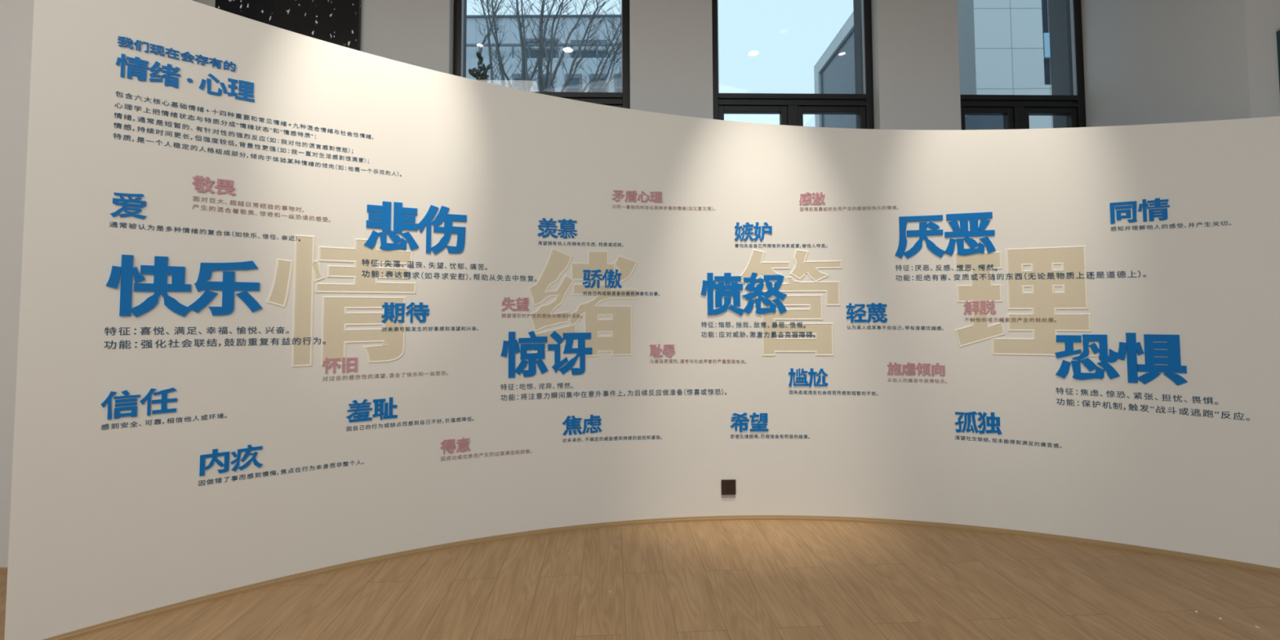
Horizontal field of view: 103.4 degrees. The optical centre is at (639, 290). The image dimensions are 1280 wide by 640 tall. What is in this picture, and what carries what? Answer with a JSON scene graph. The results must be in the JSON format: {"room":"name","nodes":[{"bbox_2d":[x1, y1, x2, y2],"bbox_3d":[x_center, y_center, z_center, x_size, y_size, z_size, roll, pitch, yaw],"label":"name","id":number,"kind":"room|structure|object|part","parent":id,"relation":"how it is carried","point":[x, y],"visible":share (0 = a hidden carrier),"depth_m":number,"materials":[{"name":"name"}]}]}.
{"room":"museum","nodes":[
{"label":"museum","id":0,"kind":"room"},
{"bbox_2d":[0,0,196,567],"bbox_3d":[-4.996,-0.763,2.980,4.015,4.300,0.910,0,-2,0],"label":"wall","id":1,"kind":"structure","parent":0,"point":[16,16],"depth_m":2.51,"materials":[{"name":"white paint"}]},
{"bbox_2d":[0,567,7,573],"bbox_3d":[-4.979,1.355,2.431,4.030,0.022,0.012,0,-2,0],"label":"baseboard","id":2,"kind":"structure","parent":1,"relation":"attached to","point":[2,570],"depth_m":2.42,"materials":[{"name":"brown wood"}]},
{"bbox_2d":[0,520,1279,639],"bbox_3d":[0.005,1.228,-1.302,18.000,0.080,13.500,0,-2,0],"label":"floor","id":3,"kind":"structure","parent":0,"point":[731,580],"depth_m":2.23,"materials":[{"name":"brown wood"}]},
{"bbox_2d":[4,0,1279,639],"bbox_3d":[0.636,0.019,2.528,6.034,2.650,1.284,0,-2,0],"label":"wall","id":4,"kind":"structure","parent":0,"point":[110,524],"depth_m":2.64,"materials":[{"name":"white paint"}]},
{"bbox_2d":[110,192,146,218],"bbox_3d":[-2.105,-0.349,2.081,0.106,0.106,0.005,2,-3,-39],"label":"raised heading","id":5,"kind":"object","parent":4,"relation":"attached to","point":[143,203],"visible":1,"depth_m":2.08,"materials":[{"name":"plastic"}]},
{"bbox_2d":[100,387,177,419],"bbox_3d":[-2.058,0.463,2.081,0.225,0.112,0.006,2,-3,-39],"label":"raised heading","id":6,"kind":"object","parent":4,"relation":"attached to","point":[164,400],"visible":1,"depth_m":2.07,"materials":[{"name":"plastic"}]},
{"bbox_2d":[101,413,226,430],"bbox_3d":[-1.992,0.551,2.129,0.388,0.025,0.006,2,-3,-38],"label":"printed caption","id":7,"kind":"object","parent":4,"relation":"attached to","point":[218,415],"visible":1,"depth_m":2.12,"materials":[{"name":"paint"}]},
{"bbox_2d":[117,35,235,71],"bbox_3d":[-1.998,-1.023,2.193,0.379,0.044,0.009,2,-3,-37],"label":"raised heading","id":8,"kind":"object","parent":4,"relation":"attached to","point":[131,41],"visible":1,"depth_m":2.18,"materials":[{"name":"plastic"}]},
{"bbox_2d":[106,254,262,316],"bbox_3d":[-1.946,-0.013,2.184,0.506,0.256,0.014,2,-3,-37],"label":"raised heading","id":9,"kind":"object","parent":4,"relation":"attached to","point":[160,269],"visible":1,"depth_m":2.16,"materials":[{"name":"plastic"}]},
{"bbox_2d":[115,53,254,102],"bbox_3d":[-1.970,-0.923,2.209,0.454,0.098,0.011,2,-3,-37],"label":"raised heading","id":10,"kind":"object","parent":4,"relation":"attached to","point":[136,61],"visible":1,"depth_m":2.17,"materials":[{"name":"plastic"}]},
{"bbox_2d":[109,222,300,240],"bbox_3d":[-1.890,-0.257,2.236,0.642,0.031,0.014,1,-3,-36],"label":"printed caption","id":11,"kind":"object","parent":4,"relation":"attached to","point":[113,223],"visible":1,"depth_m":2.21,"materials":[{"name":"paint"}]},
{"bbox_2d":[191,175,235,195],"bbox_3d":[-1.894,-0.465,2.248,0.151,0.073,0.005,1,-3,-36],"label":"raised heading","id":12,"kind":"object","parent":4,"relation":"attached to","point":[220,182],"visible":1,"depth_m":2.25,"materials":[{"name":"plastic"}]},
{"bbox_2d":[103,326,325,349],"bbox_3d":[-1.842,0.204,2.247,0.755,0.099,0.018,1,-3,-35],"label":"printed caption","id":13,"kind":"object","parent":4,"relation":"attached to","point":[145,327],"visible":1,"depth_m":2.21,"materials":[{"name":"paint"}]},
{"bbox_2d":[199,444,262,475],"bbox_3d":[-1.815,0.753,2.250,0.220,0.111,0.006,1,-3,-35],"label":"raised heading","id":14,"kind":"object","parent":4,"relation":"attached to","point":[202,473],"visible":1,"depth_m":2.24,"materials":[{"name":"plastic"}]},
{"bbox_2d":[113,91,401,176],"bbox_3d":[-1.708,-0.706,2.370,1.074,0.202,0.034,1,-3,-33],"label":"printed caption","id":15,"kind":"object","parent":4,"relation":"attached to","point":[264,147],"visible":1,"depth_m":2.29,"materials":[{"name":"paint"}]},
{"bbox_2d":[192,195,330,222],"bbox_3d":[-1.740,-0.374,2.349,0.515,0.067,0.009,1,-3,-33],"label":"printed caption","id":16,"kind":"object","parent":4,"relation":"attached to","point":[196,198],"visible":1,"depth_m":2.33,"materials":[{"name":"paint"}]},
{"bbox_2d":[198,459,364,485],"bbox_3d":[-1.644,0.844,2.354,0.629,0.031,0.012,1,-3,-32],"label":"printed caption","id":17,"kind":"object","parent":4,"relation":"attached to","point":[266,473],"visible":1,"depth_m":2.32,"materials":[{"name":"paint"}]},
{"bbox_2d":[322,357,357,373],"bbox_3d":[-1.474,0.366,2.482,0.149,0.076,0.005,1,-3,-30],"label":"raised heading","id":18,"kind":"object","parent":4,"relation":"attached to","point":[355,369],"visible":1,"depth_m":2.49,"materials":[{"name":"plastic"}]},
{"bbox_2d":[266,235,416,367],"bbox_3d":[-1.456,0.053,2.500,0.637,0.629,0.014,1,-3,-29],"label":"relief character","id":19,"kind":"object","parent":4,"relation":"attached to","point":[335,317],"visible":1,"depth_m":2.50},
{"bbox_2d":[346,397,397,422],"bbox_3d":[-1.346,0.600,2.540,0.228,0.110,0.006,1,-3,-28],"label":"raised heading","id":20,"kind":"object","parent":4,"relation":"attached to","point":[359,416],"visible":1,"depth_m":2.54,"materials":[{"name":"plastic"}]},
{"bbox_2d":[322,370,445,381],"bbox_3d":[-1.284,0.435,2.577,0.572,0.028,0.010,1,-3,-27],"label":"printed caption","id":21,"kind":"object","parent":4,"relation":"attached to","point":[420,373],"visible":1,"depth_m":2.57,"materials":[{"name":"paint"}]},
{"bbox_2d":[381,302,429,323],"bbox_3d":[-1.218,0.116,2.626,0.226,0.110,0.006,1,-3,-26],"label":"raised heading","id":22,"kind":"object","parent":4,"relation":"attached to","point":[392,305],"visible":1,"depth_m":2.62,"materials":[{"name":"plastic"}]},
{"bbox_2d":[346,417,471,431],"bbox_3d":[-1.175,0.689,2.618,0.600,0.029,0.011,1,-3,-25],"label":"printed caption","id":23,"kind":"object","parent":4,"relation":"attached to","point":[453,419],"visible":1,"depth_m":2.60,"materials":[{"name":"paint"}]},
{"bbox_2d":[364,201,466,253],"bbox_3d":[-1.173,-0.325,2.662,0.492,0.264,0.013,1,-3,-25],"label":"raised heading","id":24,"kind":"object","parent":4,"relation":"attached to","point":[385,209],"visible":1,"depth_m":2.65,"materials":[{"name":"plastic"}]},
{"bbox_2d":[382,326,478,331],"bbox_3d":[-1.102,0.204,2.674,0.472,0.028,0.009,1,-3,-24],"label":"printed caption","id":25,"kind":"object","parent":4,"relation":"attached to","point":[396,327],"visible":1,"depth_m":2.67,"materials":[{"name":"paint"}]},
{"bbox_2d":[361,258,536,281],"bbox_3d":[-1.000,-0.103,2.723,0.880,0.099,0.024,1,-3,-23],"label":"printed caption","id":26,"kind":"object","parent":4,"relation":"attached to","point":[530,277],"visible":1,"depth_m":2.70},
{"bbox_2d":[440,437,470,453],"bbox_3d":[-0.986,0.829,2.699,0.151,0.077,0.005,1,-3,-23],"label":"raised heading","id":27,"kind":"object","parent":4,"relation":"attached to","point":[466,442],"visible":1,"depth_m":2.70,"materials":[{"name":"plastic"}]},
{"bbox_2d":[440,448,531,461],"bbox_3d":[-0.831,0.897,2.755,0.475,0.029,0.008,1,-3,-20],"label":"printed caption","id":28,"kind":"object","parent":4,"relation":"attached to","point":[501,452],"visible":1,"depth_m":2.76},
{"bbox_2d":[501,297,528,311],"bbox_3d":[-0.701,0.077,2.838,0.152,0.078,0.005,1,-3,-19],"label":"raised heading","id":29,"kind":"object","parent":4,"relation":"attached to","point":[525,300],"visible":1,"depth_m":2.84,"materials":[{"name":"plastic"}]},
{"bbox_2d":[502,313,581,317],"bbox_3d":[-0.555,0.145,2.880,0.452,0.027,0.008,0,-2,-16],"label":"printed caption","id":30,"kind":"object","parent":4,"relation":"attached to","point":[534,314],"visible":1,"depth_m":2.88,"materials":[{"name":"paint"}]},
{"bbox_2d":[500,330,591,377],"bbox_3d":[-0.527,0.359,2.876,0.514,0.258,0.014,0,-2,-16],"label":"raised heading","id":31,"kind":"object","parent":4,"relation":"attached to","point":[513,344],"visible":1,"depth_m":2.87,"materials":[{"name":"plastic"}]},
{"bbox_2d":[537,217,577,238],"bbox_3d":[-0.476,-0.358,2.925,0.230,0.117,0.006,0,-2,-15],"label":"raised heading","id":32,"kind":"object","parent":4,"relation":"attached to","point":[549,223],"visible":1,"depth_m":2.92,"materials":[{"name":"plastic"}]},
{"bbox_2d":[537,240,623,246],"bbox_3d":[-0.343,-0.271,2.954,0.500,0.026,0.008,0,-2,-14],"label":"printed caption","id":33,"kind":"object","parent":4,"relation":"attached to","point":[550,242],"visible":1,"depth_m":2.95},
{"bbox_2d":[562,414,601,435],"bbox_3d":[-0.334,0.775,2.913,0.230,0.112,0.006,0,-2,-13],"label":"raised heading","id":34,"kind":"object","parent":4,"relation":"attached to","point":[591,420],"visible":1,"depth_m":2.91,"materials":[{"name":"plastic"}]},
{"bbox_2d":[527,247,638,356],"bbox_3d":[-0.324,0.069,2.941,0.648,0.636,0.015,0,-2,-13],"label":"relief character","id":35,"kind":"object","parent":4,"relation":"attached to","point":[620,343],"visible":1,"depth_m":2.95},
{"bbox_2d":[582,269,622,288],"bbox_3d":[-0.222,-0.068,2.974,0.235,0.115,0.006,0,-2,-12],"label":"raised heading","id":36,"kind":"object","parent":4,"relation":"attached to","point":[611,275],"visible":1,"depth_m":2.97,"materials":[{"name":"plastic"}]},
{"bbox_2d":[562,435,662,442],"bbox_3d":[-0.157,0.865,2.945,0.584,0.035,0.011,0,-2,-11],"label":"printed caption","id":37,"kind":"object","parent":4,"relation":"attached to","point":[629,437],"visible":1,"depth_m":2.95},
{"bbox_2d":[500,382,726,400],"bbox_3d":[-0.130,0.576,2.943,1.317,0.106,0.050,0,-2,-11],"label":"printed caption","id":38,"kind":"object","parent":4,"relation":"attached to","point":[605,393],"visible":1,"depth_m":2.92,"materials":[{"name":"paint"}]},
{"bbox_2d":[582,291,658,295],"bbox_3d":[-0.108,0.019,2.992,0.459,0.027,0.008,0,-2,-11],"label":"printed caption","id":39,"kind":"object","parent":4,"relation":"attached to","point":[618,292],"visible":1,"depth_m":2.99,"materials":[{"name":"paint"}]},
{"bbox_2d":[611,190,662,202],"bbox_3d":[-0.016,-0.563,3.034,0.309,0.072,0.007,0,-2,-9],"label":"raised heading","id":40,"kind":"object","parent":4,"relation":"attached to","point":[632,197],"visible":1,"depth_m":3.03,"materials":[{"name":"plastic"}]},
{"bbox_2d":[42,515,1279,639],"bbox_3d":[0.644,1.329,2.418,5.900,0.023,1.195,0,-2,0],"label":"baseboard","id":41,"kind":"structure","parent":4,"relation":"attached to","point":[99,627],"depth_m":2.63,"materials":[{"name":"brown wood"}]},
{"bbox_2d":[649,343,675,357],"bbox_3d":[0.135,0.360,3.018,0.156,0.079,0.005,0,-2,-7],"label":"raised heading","id":42,"kind":"object","parent":4,"relation":"attached to","point":[656,350],"visible":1,"depth_m":3.01,"materials":[{"name":"plastic"}]},
{"bbox_2d":[612,204,715,210],"bbox_3d":[0.145,-0.498,3.051,0.630,0.025,0.012,0,-2,-7],"label":"printed caption","id":43,"kind":"object","parent":4,"relation":"attached to","point":[628,206],"visible":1,"depth_m":3.06,"materials":[{"name":"paint"}]},
{"bbox_2d":[650,359,746,363],"bbox_3d":[0.352,0.426,3.034,0.584,0.033,0.011,0,-2,-5],"label":"printed caption","id":44,"kind":"object","parent":4,"relation":"attached to","point":[660,360],"visible":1,"depth_m":3.04,"materials":[{"name":"paint"}]},
{"bbox_2d":[720,479,735,497],"bbox_3d":[0.528,1.184,3.013,0.087,0.106,0.011,0,-2,-2],"label":"wall socket","id":45,"kind":"object","parent":4,"relation":"attached to","point":[728,486],"visible":1,"depth_m":3.01,"materials":[{"name":"brown plastic"}]},
{"bbox_2d":[701,272,786,315],"bbox_3d":[0.630,0.022,3.062,0.525,0.262,0.015,0,-2,-1],"label":"raised heading","id":46,"kind":"object","parent":4,"relation":"attached to","point":[710,283],"visible":1,"depth_m":3.06,"materials":[{"name":"plastic"}]},
{"bbox_2d":[730,412,768,431],"bbox_3d":[0.656,0.791,3.035,0.229,0.115,0.006,0,-2,-1],"label":"raised heading","id":47,"kind":"object","parent":4,"relation":"attached to","point":[758,428],"visible":1,"depth_m":3.03,"materials":[{"name":"plastic"}]},
{"bbox_2d":[734,222,772,241],"bbox_3d":[0.690,-0.357,3.083,0.230,0.119,0.006,0,-2,0],"label":"raised heading","id":48,"kind":"object","parent":4,"relation":"attached to","point":[770,231],"visible":1,"depth_m":3.08,"materials":[{"name":"plastic"}]},
{"bbox_2d":[701,321,815,337],"bbox_3d":[0.712,0.237,3.054,0.686,0.098,0.016,0,-2,0],"label":"printed caption","id":49,"kind":"object","parent":4,"relation":"attached to","point":[704,322],"visible":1,"depth_m":3.06,"materials":[{"name":"paint"}]},
{"bbox_2d":[730,434,809,438],"bbox_3d":[0.779,0.877,3.030,0.471,0.025,0.008,0,-2,1],"label":"printed caption","id":50,"kind":"object","parent":4,"relation":"attached to","point":[746,435],"visible":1,"depth_m":3.03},
{"bbox_2d":[734,243,825,247],"bbox_3d":[0.857,-0.272,3.075,0.555,0.029,0.010,0,-2,2],"label":"printed caption","id":51,"kind":"object","parent":4,"relation":"attached to","point":[823,244],"visible":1,"depth_m":3.08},
{"bbox_2d":[739,248,842,355],"bbox_3d":[0.905,0.073,3.056,0.631,0.649,0.014,0,-2,3],"label":"relief character","id":52,"kind":"object","parent":4,"relation":"attached to","point":[822,344],"visible":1,"depth_m":3.06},
{"bbox_2d":[788,368,827,387],"bbox_3d":[1.010,0.526,3.035,0.233,0.114,0.006,0,-2,4],"label":"raised heading","id":53,"kind":"object","parent":4,"relation":"attached to","point":[791,373],"visible":1,"depth_m":3.04,"materials":[{"name":"plastic"}]},
{"bbox_2d":[799,191,825,204],"bbox_3d":[1.049,-0.559,3.078,0.154,0.079,0.005,0,-2,5],"label":"raised heading","id":54,"kind":"object","parent":4,"relation":"attached to","point":[817,195],"visible":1,"depth_m":3.08,"materials":[{"name":"plastic"}]},
{"bbox_2d":[789,390,877,395],"bbox_3d":[1.153,0.612,3.018,0.511,0.026,0.009,-1,-2,6],"label":"printed caption","id":55,"kind":"object","parent":4,"relation":"attached to","point":[833,392],"visible":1,"depth_m":3.02,"materials":[{"name":"paint"}]},
{"bbox_2d":[800,205,898,211],"bbox_3d":[1.258,-0.494,3.051,0.568,0.030,0.010,-1,-2,7],"label":"printed caption","id":56,"kind":"object","parent":4,"relation":"attached to","point":[874,206],"visible":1,"depth_m":3.05,"materials":[{"name":"paint"}]},
{"bbox_2d":[845,302,887,322],"bbox_3d":[1.351,0.135,3.014,0.233,0.120,0.006,-1,-2,9],"label":"raised heading","id":57,"kind":"object","parent":4,"relation":"attached to","point":[873,305],"visible":1,"depth_m":3.01,"materials":[{"name":"plastic"}]},
{"bbox_2d":[847,324,943,330],"bbox_3d":[1.501,0.221,2.984,0.530,0.029,0.009,-1,-2,10],"label":"printed caption","id":58,"kind":"object","parent":4,"relation":"attached to","point":[923,326],"visible":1,"depth_m":2.98,"materials":[{"name":"paint"}]},
{"bbox_2d":[887,362,945,376],"bbox_3d":[1.611,0.461,2.953,0.310,0.078,0.007,-1,-2,12],"label":"raised heading","id":59,"kind":"object","parent":4,"relation":"attached to","point":[910,370],"visible":1,"depth_m":2.95,"materials":[{"name":"plastic"}]},
{"bbox_2d":[887,377,946,383],"bbox_3d":[1.617,0.528,2.951,0.318,0.025,0.004,-1,-2,12],"label":"printed caption","id":60,"kind":"object","parent":4,"relation":"attached to","point":[893,380],"visible":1,"depth_m":2.95,"materials":[{"name":"paint"}]},
{"bbox_2d":[894,212,995,258],"bbox_3d":[1.769,-0.317,2.945,0.525,0.254,0.014,-1,-2,14],"label":"raised heading","id":61,"kind":"object","parent":4,"relation":"attached to","point":[974,231],"visible":1,"depth_m":2.93,"materials":[{"name":"plastic"}]},
{"bbox_2d":[955,411,1001,435],"bbox_3d":[1.917,0.750,2.866,0.232,0.125,0.006,-1,-2,16],"label":"raised heading","id":62,"kind":"object","parent":4,"relation":"attached to","point":[993,424],"visible":1,"depth_m":2.86,"materials":[{"name":"plastic"}]},
{"bbox_2d":[964,300,995,314],"bbox_3d":[1.940,0.097,2.886,0.160,0.080,0.005,-1,-2,16],"label":"raised heading","id":63,"kind":"object","parent":4,"relation":"attached to","point":[967,306],"visible":1,"depth_m":2.88,"materials":[{"name":"plastic"}]},
{"bbox_2d":[955,435,1061,448],"bbox_3d":[2.047,0.844,2.821,0.506,0.034,0.008,-1,-3,18],"label":"printed caption","id":64,"kind":"object","parent":4,"relation":"attached to","point":[957,437],"visible":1,"depth_m":2.82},
{"bbox_2d":[964,317,1056,321],"bbox_3d":[2.074,0.165,2.840,0.437,0.025,0.008,-1,-3,18],"label":"printed caption","id":65,"kind":"object","parent":4,"relation":"attached to","point":[971,318],"visible":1,"depth_m":2.84,"materials":[{"name":"paint"}]},
{"bbox_2d":[895,264,1146,280],"bbox_3d":[2.080,-0.108,2.832,1.176,0.105,0.040,-1,-3,18],"label":"printed caption","id":66,"kind":"object","parent":4,"relation":"attached to","point":[943,277],"visible":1,"depth_m":2.88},
{"bbox_2d":[954,245,1097,357],"bbox_3d":[2.130,0.063,2.822,0.665,0.600,0.016,-1,-3,19],"label":"relief character","id":67,"kind":"object","parent":4,"relation":"attached to","point":[1043,301],"visible":1,"depth_m":2.81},
{"bbox_2d":[1054,333,1187,385],"bbox_3d":[2.513,0.355,2.658,0.532,0.264,0.015,-1,-3,24],"label":"raised heading","id":68,"kind":"object","parent":4,"relation":"attached to","point":[1131,347],"visible":1,"depth_m":2.64,"materials":[{"name":"plastic"}]},
{"bbox_2d":[1109,198,1169,223],"bbox_3d":[2.615,-0.416,2.646,0.234,0.117,0.006,-1,-3,26],"label":"raised heading","id":69,"kind":"object","parent":4,"relation":"attached to","point":[1157,201],"visible":1,"depth_m":2.64,"materials":[{"name":"plastic"}]},
{"bbox_2d":[1056,387,1249,420],"bbox_3d":[2.608,0.580,2.604,0.740,0.116,0.017,-1,-3,26],"label":"printed caption","id":70,"kind":"object","parent":4,"relation":"attached to","point":[1057,388],"visible":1,"depth_m":2.61,"materials":[{"name":"paint"}]},
{"bbox_2d":[1111,221,1231,231],"bbox_3d":[2.712,-0.329,2.594,0.451,0.030,0.007,-1,-3,27],"label":"printed caption","id":71,"kind":"object","parent":4,"relation":"attached to","point":[1198,223],"visible":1,"depth_m":2.60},
{"bbox_2d":[196,0,1087,129],"bbox_3d":[0.095,-0.763,3.517,7.000,4.300,0.160,0,-2,-1],"label":"wall","id":72,"kind":"structure","parent":0,"point":[916,76],"depth_m":3.49,"materials":[{"name":"white paint"}]},
{"bbox_2d":[214,0,360,50],"bbox_3d":[-2.364,-1.083,3.372,0.950,2.750,0.035,0,-2,-1],"label":"wall panel","id":73,"kind":"object","parent":72,"relation":"attached to","point":[338,22],"visible":0.02,"depth_m":3.39,"materials":[{"name":"black"}]},
{"bbox_2d":[453,0,630,108],"bbox_3d":[-0.684,-1.084,3.546,1.230,2.950,0.070,0,-2,-1],"label":"window","id":74,"kind":"structure","parent":72,"relation":"in","point":[621,100],"depth_m":3.54,"materials":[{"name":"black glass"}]},
{"bbox_3d":[-0.383,-0.481,3.531,0.528,1.638,0.050,0,-2,-1],"label":"sash","id":75,"kind":"part","parent":74,"relation":"part of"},
{"bbox_2d":[711,0,874,128],"bbox_3d":[1.078,-1.090,3.591,1.158,2.950,0.070,0,-2,-1],"label":"window","id":76,"kind":"structure","parent":72,"relation":"in","point":[791,108],"depth_m":3.58,"materials":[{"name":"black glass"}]},
{"bbox_3d":[0.800,-0.485,3.560,0.492,1.638,0.050,0,-2,-1],"label":"sash","id":77,"kind":"part","parent":76,"relation":"part of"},
{"bbox_3d":[1.361,-0.487,3.574,0.492,1.638,0.050,0,-2,-1],"label":"sash","id":78,"kind":"part","parent":76,"relation":"part of","materials":[{"name":"metal"}]},
{"bbox_2d":[960,0,1086,129],"bbox_3d":[2.709,-1.095,3.631,0.965,2.950,0.070,0,-2,-1],"label":"window","id":79,"kind":"structure","parent":72,"relation":"in","point":[1015,109],"depth_m":3.62,"materials":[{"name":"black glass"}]},
{"bbox_3d":[2.479,-0.491,3.602,0.396,1.638,0.050,0,-2,-1],"label":"sash","id":80,"kind":"part","parent":79,"relation":"part of","materials":[{"name":"metal"}]},
{"bbox_3d":[2.944,-0.493,3.614,0.396,1.638,0.050,0,-2,-1],"label":"sash","id":81,"kind":"part","parent":79,"relation":"part of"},
{"bbox_2d":[463,0,1069,128],"bbox_3d":[0.090,-0.756,3.697,7.000,4.300,0.200,0,-2,-1],"label":"wall","id":82,"kind":"structure","parent":0,"point":[1056,8],"depth_m":3.83,"materials":[{"name":"white paint"}]},
{"bbox_2d":[1082,0,1279,127],"bbox_3d":[5.344,-0.804,3.110,4.305,4.300,0.950,0,-2,0],"label":"wall","id":83,"kind":"structure","parent":0,"point":[1147,61],"depth_m":2.98,"materials":[{"name":"white paint"}]},
{"bbox_2d":[1275,30,1279,89],"bbox_3d":[3.623,-1.173,2.635,0.550,0.420,0.030,0,-2,0],"label":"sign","id":84,"kind":"object","parent":83,"relation":"attached to","point":[1277,33],"visible":1,"depth_m":2.65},
{"label":"outside","id":85,"kind":"structure","parent":0,"visible":0},
{"bbox_3d":[2.512,2.761,31.862,85.000,0.100,56.100,0,-2,0],"label":"ground","id":86,"kind":"structure","parent":85,"visible":0},
{"bbox_2d":[468,51,492,82],"bbox_3d":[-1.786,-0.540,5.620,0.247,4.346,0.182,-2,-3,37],"label":"evergreen shrub","id":87,"kind":"object","parent":86,"relation":"on","point":[483,76],"visible":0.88,"depth_m":5.67,"materials":[{"name":"green plant"}]},
{"bbox_2d":[468,0,526,88],"bbox_3d":[-2.321,-2.579,8.115,1.725,8.640,0.904,0,-2,-7],"label":"bare tree","id":88,"kind":"object","parent":86,"relation":"on","point":[502,72],"visible":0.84,"depth_m":8.17,"materials":[{"name":"brown plant"}]},
{"bbox_3d":[-2.633,-2.352,8.087,1.147,8.185,0.466,0,-2,0],"label":"stem","id":89,"kind":"part","parent":88,"relation":"part of","materials":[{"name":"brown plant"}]},
{"bbox_3d":[-2.061,-2.312,8.068,1.159,8.094,0.768,0,-2,0],"label":"stem","id":90,"kind":"part","parent":88,"relation":"part of","materials":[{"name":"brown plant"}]},
{"bbox_3d":[-2.448,-2.388,8.122,0.916,8.259,0.492,0,-2,0],"label":"stem","id":91,"kind":"part","parent":88,"relation":"part of","materials":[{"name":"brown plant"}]},
{"bbox_2d":[466,14,622,92],"bbox_3d":[-4.631,-2.911,17.122,8.764,10.068,6.030,0,-2,0],"label":"building","id":92,"kind":"structure","parent":86,"relation":"on","point":[474,39],"depth_m":14.76,"materials":[{"name":"grey metal"}]},
{"bbox_3d":[-3.606,-6.750,14.339,0.044,0.374,0.040,0,-2,0],"label":"post","id":93,"kind":"part","parent":92,"relation":"part of","materials":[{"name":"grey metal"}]},
{"bbox_3d":[-3.359,-5.286,14.227,0.334,1.370,0.012,0,-2,0],"label":"glass","id":94,"kind":"part","parent":92,"relation":"part of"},
{"bbox_3d":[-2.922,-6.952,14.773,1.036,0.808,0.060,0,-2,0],"label":"terrace door","id":95,"kind":"part","parent":92,"relation":"part of","materials":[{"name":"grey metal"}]},
{"bbox_3d":[-2.921,-6.776,14.776,0.916,0.458,0.040,0,-2,0],"label":"door glass","id":96,"kind":"part","parent":92,"relation":"part of","materials":[{"name":"glass"}]},
{"bbox_3d":[-4.753,-6.962,14.349,8.557,0.060,0.050,0,-2,0],"label":"railing","id":97,"kind":"part","parent":92,"relation":"part of","materials":[{"name":"grey metal"}]},
{"bbox_3d":[-1.873,-5.285,14.227,0.323,1.370,0.012,0,-2,0],"label":"glass","id":98,"kind":"part","parent":92,"relation":"part of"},
{"bbox_3d":[-1.493,-6.760,14.775,0.955,0.412,0.040,0,-2,0],"label":"door glass","id":99,"kind":"part","parent":92,"relation":"part of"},
{"bbox_3d":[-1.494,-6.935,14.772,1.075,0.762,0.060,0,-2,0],"label":"terrace door","id":100,"kind":"part","parent":92,"relation":"part of","materials":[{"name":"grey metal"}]},
{"bbox_3d":[-1.187,-5.285,14.227,0.340,1.370,0.012,0,-2,0],"label":"glass","id":101,"kind":"part","parent":92,"relation":"part of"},
{"bbox_3d":[-0.490,-5.285,14.227,0.321,1.370,0.012,0,-2,0],"label":"glass","id":102,"kind":"part","parent":92,"relation":"part of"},
{"bbox_2d":[502,0,597,92],"bbox_3d":[-1.421,-2.440,8.251,2.471,8.366,1.477,-2,-3,40],"label":"bare tree","id":103,"kind":"object","parent":86,"relation":"on","point":[543,88],"visible":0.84,"depth_m":8.11,"materials":[{"name":"brown plant"}]},
{"bbox_3d":[-1.836,-2.382,8.187,0.922,8.247,0.656,0,-2,0],"label":"stem","id":104,"kind":"part","parent":103,"relation":"part of","materials":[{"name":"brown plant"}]},
{"bbox_3d":[-1.758,-2.357,7.995,0.980,8.181,0.499,0,-2,0],"label":"stem","id":105,"kind":"part","parent":103,"relation":"part of","materials":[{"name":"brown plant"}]},
{"bbox_3d":[-1.815,-1.977,8.548,1.256,7.466,0.898,0,-2,0],"label":"stem","id":106,"kind":"part","parent":103,"relation":"part of","materials":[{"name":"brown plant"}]},
{"bbox_3d":[-1.613,-2.413,8.561,0.662,8.336,1.100,-1,-2,7],"label":"stem","id":107,"kind":"part","parent":103,"relation":"part of","materials":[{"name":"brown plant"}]},
{"bbox_3d":[-1.184,-2.369,8.026,1.555,8.204,0.505,0,-2,0],"label":"stem","id":108,"kind":"part","parent":103,"relation":"part of","materials":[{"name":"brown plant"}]},
{"bbox_3d":[-1.060,-2.325,7.730,1.234,8.086,0.545,-2,-3,28],"label":"stem","id":109,"kind":"part","parent":103,"relation":"part of","materials":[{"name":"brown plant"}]},
{"bbox_3d":[-1.074,-2.448,8.100,1.600,8.365,0.639,0,-2,0],"label":"stem","id":110,"kind":"part","parent":103,"relation":"part of","materials":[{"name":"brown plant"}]},
{"bbox_3d":[-0.849,-2.353,8.038,1.602,8.166,0.401,0,-2,0],"label":"stem","id":111,"kind":"part","parent":103,"relation":"part of","materials":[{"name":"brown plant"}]},
{"bbox_2d":[551,0,622,92],"bbox_3d":[-0.290,-2.260,7.401,2.029,7.923,1.362,0,-2,-14],"label":"bare tree","id":112,"kind":"object","parent":86,"relation":"on","point":[567,81],"visible":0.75,"depth_m":7.45,"materials":[{"name":"brown plant"}]},
{"bbox_3d":[-0.227,-1.977,7.831,1.570,7.390,0.828,0,-2,0],"label":"stem","id":113,"kind":"part","parent":112,"relation":"part of","materials":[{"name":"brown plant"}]},
{"bbox_3d":[-0.086,-1.871,7.591,1.607,7.156,0.555,1,-3,-25],"label":"stem","id":114,"kind":"part","parent":112,"relation":"part of","materials":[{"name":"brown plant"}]},
{"bbox_3d":[-0.169,-1.935,7.245,1.320,7.257,0.549,-1,-3,26],"label":"stem","id":115,"kind":"part","parent":112,"relation":"part of","materials":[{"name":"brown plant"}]},
{"bbox_2d":[813,0,1053,128],"bbox_3d":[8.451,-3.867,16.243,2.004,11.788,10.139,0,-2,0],"label":"concrete building","id":116,"kind":"structure","parent":86,"relation":"on","point":[1004,45],"depth_m":11.26,"materials":[{"name":"grey concrete"}]},
{"bbox_2d":[1042,32,1050,58],"bbox_3d":[9.089,-5.465,11.286,0.157,0.554,0.060,0,-2,0],"label":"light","id":117,"kind":"object","parent":116,"relation":"attached to","point":[1046,36],"depth_m":11.26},
{"bbox_2d":[964,115,1003,129],"bbox_3d":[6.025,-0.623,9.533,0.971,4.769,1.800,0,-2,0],"label":"annex","id":118,"kind":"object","parent":86,"relation":"on","point":[971,122],"visible":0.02,"depth_m":8.73,"materials":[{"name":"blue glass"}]}
]}

